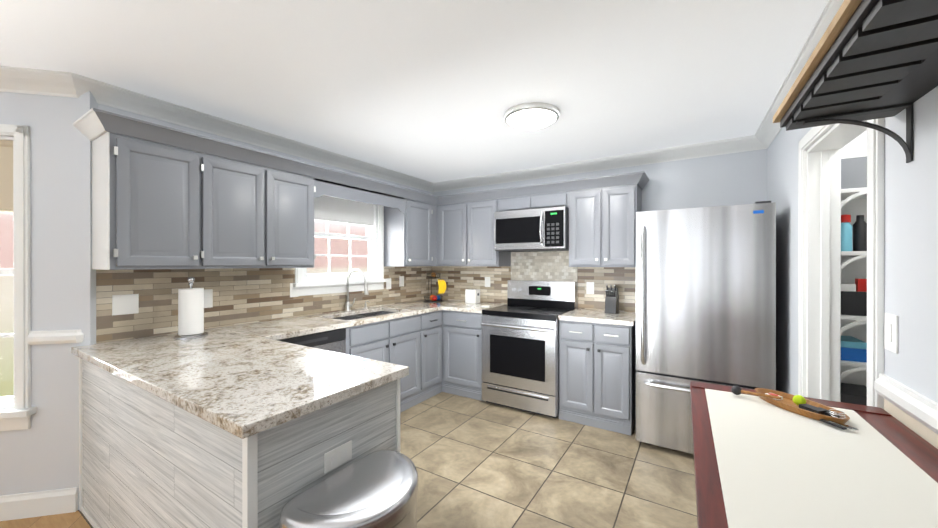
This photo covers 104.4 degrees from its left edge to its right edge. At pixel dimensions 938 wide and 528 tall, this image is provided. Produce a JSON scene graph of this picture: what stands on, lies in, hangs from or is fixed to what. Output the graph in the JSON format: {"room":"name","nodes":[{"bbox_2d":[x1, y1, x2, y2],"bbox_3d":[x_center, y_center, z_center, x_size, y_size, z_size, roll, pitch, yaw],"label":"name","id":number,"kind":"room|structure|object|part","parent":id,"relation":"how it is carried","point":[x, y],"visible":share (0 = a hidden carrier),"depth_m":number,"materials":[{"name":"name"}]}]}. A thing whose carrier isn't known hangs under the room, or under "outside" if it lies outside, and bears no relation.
{"room":"kitchen","nodes":[
{"label":"kitchen","id":0,"kind":"room"},
{"bbox_2d":[0,510,90,527],"bbox_3d":[-3.065,1.419,0.289,3.300,0.060,3.900,0,0,32],"label":"floor","id":1,"kind":"structure","parent":0,"point":[76,519],"depth_m":1.95,"materials":[{"name":"brown wood"}]},
{"bbox_2d":[0,91,97,509],"bbox_3d":[-3.116,0.176,1.913,1.960,2.420,0.140,0,0,-13],"label":"wall","id":2,"kind":"structure","parent":0,"point":[41,453],"depth_m":2.03,"materials":[{"name":"white paint"}]},
{"bbox_2d":[0,124,36,430],"bbox_3d":[-2.920,0.074,1.906,1.090,1.655,0.160,0,0,-13],"label":"window","id":3,"kind":"structure","parent":2,"relation":"in","point":[6,175],"depth_m":1.98,"materials":[{"name":"white plastic"}]},
{"bbox_2d":[0,487,77,520],"bbox_3d":[-3.788,1.323,0.744,1.312,0.130,3.900,0,0,32],"label":"baseboard","id":4,"kind":"structure","parent":2,"relation":"attached to","point":[35,504],"depth_m":2.00,"materials":[{"name":"white wood"}]},
{"bbox_2d":[98,104,431,328],"bbox_3d":[-1.365,0.173,3.512,0.140,2.420,3.370,0,0,32],"label":"wall","id":5,"kind":"structure","parent":0,"point":[155,121],"depth_m":2.73,"materials":[{"name":"white paint"}]},
{"bbox_2d":[85,112,204,269],"bbox_3d":[-1.922,-0.378,2.182,0.328,0.818,0.423,0,0,32],"label":"upper cabinet","id":6,"kind":"object","parent":5,"relation":"attached to","point":[161,205],"depth_m":2.05,"materials":[{"name":"grey wood"}]},
{"bbox_2d":[0,65,431,191],"bbox_3d":[-2.159,-0.986,3.135,1.276,0.100,4.570,0,0,32],"label":"crown molding","id":7,"kind":"structure","parent":5,"relation":"attached to","point":[39,82],"depth_m":2.38,"materials":[{"name":"white wood"}]},
{"bbox_2d":[205,137,316,268],"bbox_3d":[-1.595,-0.379,2.702,0.328,0.818,0.805,0,0,32],"label":"upper cabinet","id":8,"kind":"object","parent":5,"relation":"attached to","point":[256,216],"depth_m":2.56,"materials":[{"name":"grey wood"}]},
{"bbox_2d":[96,266,431,343],"bbox_3d":[-1.330,0.244,3.424,0.011,0.428,3.199,0,0,32],"label":"backsplash","id":9,"kind":"structure","parent":5,"relation":"attached to","point":[245,295],"depth_m":2.69,"materials":[{"name":"tile"}]},
{"bbox_2d":[112,294,138,315],"bbox_3d":[-2.084,0.245,2.210,0.005,0.120,0.120,0,0,32],"label":"electrical outlet plate","id":10,"kind":"object","parent":9,"relation":"attached to","point":[125,304],"depth_m":2.21,"materials":[{"name":"white plastic"}]},
{"bbox_2d":[204,289,212,307],"bbox_3d":[-1.854,0.245,2.573,0.007,0.130,0.075,0,0,32],"label":"electrical outlet plate","id":11,"kind":"object","parent":9,"relation":"attached to","point":[208,293],"depth_m":2.58,"materials":[{"name":"white plastic"}]},
{"bbox_2d":[290,283,297,296],"bbox_3d":[-1.502,0.224,3.132,0.007,0.120,0.075,0,0,32],"label":"electrical outlet plate","id":12,"kind":"object","parent":9,"relation":"attached to","point":[293,293],"depth_m":3.12,"materials":[{"name":"white plastic"}]},
{"bbox_2d":[386,278,390,288],"bbox_3d":[-0.900,0.222,4.088,0.007,0.120,0.075,0,0,32],"label":"electrical outlet plate","id":13,"kind":"object","parent":9,"relation":"attached to","point":[388,284],"depth_m":4.08,"materials":[{"name":"white plastic"}]},
{"bbox_2d":[399,276,403,286],"bbox_3d":[-0.788,0.203,4.265,0.007,0.120,0.075,0,0,32],"label":"electrical outlet plate","id":14,"kind":"object","parent":9,"relation":"attached to","point":[401,278],"depth_m":4.26,"materials":[{"name":"white plastic"}]},
{"bbox_2d":[293,195,387,295],"bbox_3d":[-1.250,-0.254,3.599,0.160,1.065,1.090,0,0,32],"label":"kitchen window","id":15,"kind":"structure","parent":5,"relation":"in","point":[327,209],"depth_m":3.65,"materials":[{"name":"white plastic"}]},
{"bbox_2d":[381,188,432,266],"bbox_3d":[-0.690,-0.382,4.138,0.328,0.818,0.451,0,0,32],"label":"upper cabinet","id":16,"kind":"object","parent":5,"relation":"attached to","point":[408,214],"depth_m":3.97,"materials":[{"name":"grey wood"}]},
{"bbox_2d":[78,392,697,527],"bbox_3d":[-0.360,1.419,0.577,4.970,0.060,7.270,0,0,32],"label":"floor","id":17,"kind":"structure","parent":0,"point":[480,464],"depth_m":2.42,"materials":[{"name":"beige tile"}]},
{"bbox_2d":[79,358,399,527],"bbox_3d":[-1.253,0.944,1.842,1.826,0.883,0.656,0,0,32],"label":"base cabinet","id":18,"kind":"object","parent":17,"relation":"on","point":[147,459],"visible":0.69,"depth_m":1.40,"materials":[{"name":"grey wood"}]},
{"bbox_2d":[99,335,408,438],"bbox_3d":[-0.975,0.481,1.667,1.223,0.039,0.714,0,0,32],"label":"countertop","id":19,"kind":"structure","parent":18,"relation":"on","point":[242,381],"depth_m":1.48,"materials":[{"name":"stone"}]},
{"bbox_2d":[277,328,345,353],"bbox_3d":[-1.375,0.944,2.769,0.594,0.880,0.596,0,0,32],"label":"dishwasher","id":20,"kind":"object","parent":17,"relation":"on","point":[333,340],"visible":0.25,"depth_m":2.70,"materials":[{"name":"grey metal"}]},
{"bbox_2d":[279,450,417,527],"bbox_3d":[-0.335,1.064,1.216,0.360,0.646,0.480,0,0,32],"label":"trash can","id":21,"kind":"object","parent":17,"relation":"on","point":[377,489],"visible":1,"depth_m":1.17,"materials":[{"name":"silver metal"}]},
{"bbox_2d":[345,330,420,412],"bbox_3d":[-0.973,1.046,3.420,0.618,0.674,0.850,0,0,32],"label":"base cabinet","id":22,"kind":"object","parent":17,"relation":"on","point":[390,346],"depth_m":3.35,"materials":[{"name":"grey wood"}]},
{"bbox_2d":[373,310,440,401],"bbox_3d":[-0.653,0.940,3.928,0.618,0.884,0.370,0,0,32],"label":"base cabinet","id":23,"kind":"object","parent":17,"relation":"on","point":[437,352],"depth_m":3.71,"materials":[{"name":"grey wood"}]},
{"bbox_2d":[71,299,464,366],"bbox_3d":[-1.082,0.479,3.235,0.630,0.039,3.253,0,0,32],"label":"countertop","id":24,"kind":"structure","parent":23,"relation":"on","point":[309,324],"depth_m":2.56,"materials":[{"name":"stone"}]},
{"bbox_2d":[173,277,207,339],"bbox_3d":[-1.752,0.271,2.296,0.176,0.378,0.176,0,0,32],"label":"paper towel holder","id":25,"kind":"object","parent":24,"relation":"on","point":[190,312],"visible":1,"depth_m":2.25,"materials":[{"name":"white paper"}]},
{"bbox_2d":[345,269,369,310],"bbox_3d":[-1.020,0.251,3.572,0.310,0.415,0.270,0,0,32],"label":"faucet","id":26,"kind":"object","parent":24,"relation":"on","point":[348,305],"visible":1,"depth_m":3.53,"materials":[{"name":"silver metal"}]},
{"bbox_2d":[333,311,395,319],"bbox_3d":[-0.953,0.591,3.407,0.397,0.196,0.767,0,0,32],"label":"sink","id":27,"kind":"object","parent":24,"relation":"in","point":[363,315],"visible":0.06,"depth_m":3.60,"materials":[{"name":"silver metal"}]},
{"bbox_2d":[424,272,445,301],"bbox_3d":[-0.391,0.279,4.406,0.330,0.354,0.236,0,0,32],"label":"fruit basket","id":28,"kind":"object","parent":24,"relation":"on","point":[441,289],"visible":1,"depth_m":4.36,"materials":[{"name":"black metal"}]},
{"bbox_2d":[441,310,483,400],"bbox_3d":[0.088,0.940,4.057,0.538,0.884,0.618,0,0,32],"label":"base cabinet","id":29,"kind":"object","parent":17,"relation":"on","point":[461,332],"depth_m":3.80,"materials":[{"name":"grey wood"}]},
{"bbox_2d":[443,302,506,312],"bbox_3d":[0.094,0.477,4.037,0.506,0.039,0.643,0,0,32],"label":"countertop","id":30,"kind":"structure","parent":29,"relation":"on","point":[461,307],"depth_m":3.92,"materials":[{"name":"stone"}]},
{"bbox_2d":[465,289,479,303],"bbox_3d":[0.044,0.377,4.267,0.140,0.159,0.112,0,0,32],"label":"toaster","id":31,"kind":"object","parent":30,"relation":"on","point":[471,296],"visible":1,"depth_m":4.22,"materials":[{"name":"white plastic"}]},
{"bbox_2d":[481,280,576,417],"bbox_3d":[0.600,0.783,3.648,0.754,1.200,0.718,0,0,32],"label":"stove","id":32,"kind":"object","parent":17,"relation":"on","point":[520,350],"visible":0.98,"depth_m":3.43,"materials":[{"name":"grey metal"}]},
{"bbox_2d":[559,320,636,435],"bbox_3d":[1.215,0.941,3.347,0.598,0.884,0.618,0,0,32],"label":"base cabinet","id":33,"kind":"object","parent":17,"relation":"on","point":[597,361],"depth_m":3.07,"materials":[{"name":"grey wood"}]},
{"bbox_2d":[558,308,635,325],"bbox_3d":[1.222,0.478,3.339,0.618,0.039,0.623,0,0,32],"label":"countertop","id":34,"kind":"structure","parent":33,"relation":"on","point":[624,318],"depth_m":3.18,"materials":[{"name":"stone"}]},
{"bbox_2d":[605,285,618,313],"bbox_3d":[1.336,0.325,3.409,0.100,0.265,0.165,0,0,32],"label":"knife block","id":35,"kind":"object","parent":34,"relation":"on","point":[612,301],"visible":1,"depth_m":3.37,"materials":[{"name":"black plastic"}]},
{"bbox_2d":[690,381,937,527],"bbox_3d":[0.596,0.934,0.426,0.548,0.910,2.150,0,0,31],"label":"console table","id":36,"kind":"object","parent":17,"relation":"on","point":[917,449],"visible":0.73,"depth_m":0.97,"materials":[{"name":"brown wood"}]},
{"bbox_2d":[705,388,937,527],"bbox_3d":[0.556,0.480,0.402,0.408,0.003,2.070,0,0,31],"label":"table runner","id":37,"kind":"object","parent":36,"relation":"on","point":[778,467],"visible":0.9,"depth_m":0.83,"materials":[{"name":"beige fabric"}]},
{"bbox_2d":[731,386,858,431],"bbox_3d":[1.042,0.456,1.202,0.276,0.042,0.264,0,0,31],"label":"tray","id":38,"kind":"object","parent":37,"relation":"on","point":[801,405],"visible":1,"depth_m":1.17,"materials":[{"name":"brown wood"}]},
{"bbox_2d":[0,0,828,182],"bbox_3d":[-0.948,-1.062,0.860,6.270,0.060,7.410,0,0,32],"label":"ceiling","id":39,"kind":"structure","parent":0,"point":[433,91],"depth_m":1.90,"materials":[{"name":"white paint"}]},
{"bbox_2d":[504,102,559,129],"bbox_3d":[0.431,-0.999,2.515,0.380,0.070,0.380,0,0,32],"label":"ceiling light","id":40,"kind":"object","parent":39,"relation":"attached to","point":[531,115],"visible":1,"depth_m":2.42,"materials":[{"name":"white glass"}]},
{"bbox_2d":[432,149,766,311],"bbox_3d":[1.146,0.173,3.839,3.760,2.420,0.140,0,0,32],"label":"wall","id":41,"kind":"structure","parent":0,"point":[739,178],"depth_m":3.22,"materials":[{"name":"white paint"}]},
{"bbox_2d":[437,189,512,266],"bbox_3d":[0.043,-0.382,4.254,0.830,0.818,0.327,0,0,32],"label":"upper cabinet","id":42,"kind":"object","parent":41,"relation":"attached to","point":[465,228],"depth_m":4.08,"materials":[{"name":"grey wood"}]},
{"bbox_2d":[494,206,568,251],"bbox_3d":[0.676,-0.339,3.767,0.752,0.405,0.478,0,0,32],"label":"microwave","id":43,"kind":"object","parent":41,"relation":"attached to","point":[537,230],"visible":1,"depth_m":3.59,"materials":[{"name":"grey metal"}]},
{"bbox_2d":[432,251,635,311],"bbox_3d":[0.598,0.161,4.094,2.499,0.592,0.011,0,0,32],"label":"backsplash","id":44,"kind":"structure","parent":41,"relation":"attached to","point":[548,265],"depth_m":3.97,"materials":[{"name":"tile"}]},
{"bbox_2d":[485,277,489,286],"bbox_3d":[0.220,0.213,4.320,0.075,0.120,0.007,0,0,32],"label":"electrical outlet plate","id":45,"kind":"object","parent":44,"relation":"attached to","point":[487,279],"depth_m":4.32,"materials":[{"name":"white plastic"}]},
{"bbox_2d":[586,282,593,293],"bbox_3d":[1.227,0.243,3.686,0.075,0.120,0.007,0,0,32],"label":"electrical outlet plate","id":46,"kind":"object","parent":44,"relation":"attached to","point":[589,285],"depth_m":3.68,"materials":[{"name":"white plastic"}]},
{"bbox_2d":[432,135,751,191],"bbox_3d":[0.943,-0.987,3.826,3.210,0.100,0.095,0,0,32],"label":"crown molding","id":47,"kind":"structure","parent":41,"relation":"attached to","point":[739,144],"depth_m":3.55,"materials":[{"name":"white wood"}]},
{"bbox_2d":[565,172,644,266],"bbox_3d":[1.291,-0.380,3.468,0.601,0.818,0.327,0,0,32],"label":"upper cabinet","id":48,"kind":"object","parent":41,"relation":"attached to","point":[602,219],"depth_m":3.32,"materials":[{"name":"grey wood"}]},
{"bbox_2d":[767,86,937,448],"bbox_3d":[0.659,0.180,-0.147,0.123,2.420,7.130,0,0,31],"label":"wall","id":49,"kind":"structure","parent":0,"point":[911,245],"depth_m":1.13,"materials":[{"name":"white paint"}]},
{"bbox_2d":[752,0,843,150],"bbox_3d":[0.569,-0.980,-0.095,0.304,0.100,7.130,0,0,32],"label":"crown molding","id":50,"kind":"structure","parent":49,"relation":"attached to","point":[767,131],"depth_m":1.97,"materials":[{"name":"white wood"}]},
{"bbox_2d":[798,118,884,408],"bbox_3d":[1.692,0.344,1.618,0.154,2.085,0.970,0,0,30],"label":"door frame","id":51,"kind":"structure","parent":49,"relation":"attached to","point":[819,268],"depth_m":1.93,"materials":[{"name":"white wood"}]},
{"bbox_2d":[773,0,937,162],"bbox_3d":[0.836,-0.438,0.543,0.340,0.270,1.680,0,0,31],"label":"wall shelf","id":52,"kind":"object","parent":49,"relation":"attached to","point":[871,59],"visible":1,"depth_m":0.90,"materials":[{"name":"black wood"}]},
{"bbox_2d":[884,313,897,353],"bbox_3d":[1.369,0.223,1.182,0.008,0.120,0.080,0,0,31],"label":"light switch","id":53,"kind":"object","parent":49,"relation":"attached to","point":[890,332],"visible":1,"depth_m":1.17,"materials":[{"name":"white plastic"}]},
{"bbox_2d":[874,373,937,433],"bbox_3d":[0.089,0.410,-0.974,0.024,0.072,5.125,0,0,31],"label":"trim","id":54,"kind":"structure","parent":49,"relation":"attached to","point":[919,407],"depth_m":1.06,"materials":[{"name":"white wood"}]},
{"bbox_2d":[841,130,866,386],"bbox_3d":[2.539,0.176,2.094,0.840,2.420,0.100,0,0,30],"label":"wall","id":55,"kind":"structure","parent":0,"point":[851,272],"depth_m":2.17,"materials":[{"name":"white paint"}]},
{"bbox_2d":[841,187,866,379],"bbox_3d":[2.304,0.332,1.997,0.540,1.481,0.301,0,0,30],"label":"shelf","id":56,"kind":"object","parent":55,"relation":"attached to","point":[849,194],"visible":0.12,"depth_m":1.96,"materials":[{"name":"white wood"}]},
{"bbox_2d":[841,156,866,405],"bbox_3d":[2.182,0.155,2.072,0.211,1.469,0.240,0,0,31],"label":"pantry","id":57,"kind":"object","parent":56,"relation":"on","point":[853,296],"visible":0.29,"depth_m":2.00,"materials":[{"name":"grey"}]},
{"bbox_3d":[1.832,0.497,2.893,0.810,1.775,0.670,0,0,32],"label":"fridge","id":58,"kind":"object","parent":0,"visible":0},
{"bbox_2d":[636,201,775,453],"bbox_3d":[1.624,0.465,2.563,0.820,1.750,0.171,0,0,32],"label":"refrigerator","id":59,"kind":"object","parent":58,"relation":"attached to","point":[710,295],"depth_m":2.55,"materials":[{"name":"metal"}]},
{"bbox_3d":[1.589,0.306,2.526,0.723,1.185,0.072,0,0,32],"label":"fridge handle","id":60,"kind":"part","parent":59,"relation":"part of","materials":[{"name":"silver metal"}]},
{"bbox_3d":[-4.748,0.179,0.579,0.140,2.420,2.600,0,0,32],"label":"wall","id":61,"kind":"structure","parent":0,"visible":0},
{"bbox_2d":[27,329,83,344],"bbox_3d":[-3.778,0.407,0.748,1.325,0.072,3.920,0,0,32],"label":"trim","id":62,"kind":"structure","parent":61,"relation":"attached to","point":[54,337],"depth_m":2.01,"materials":[{"name":"white wood"}]}
]}

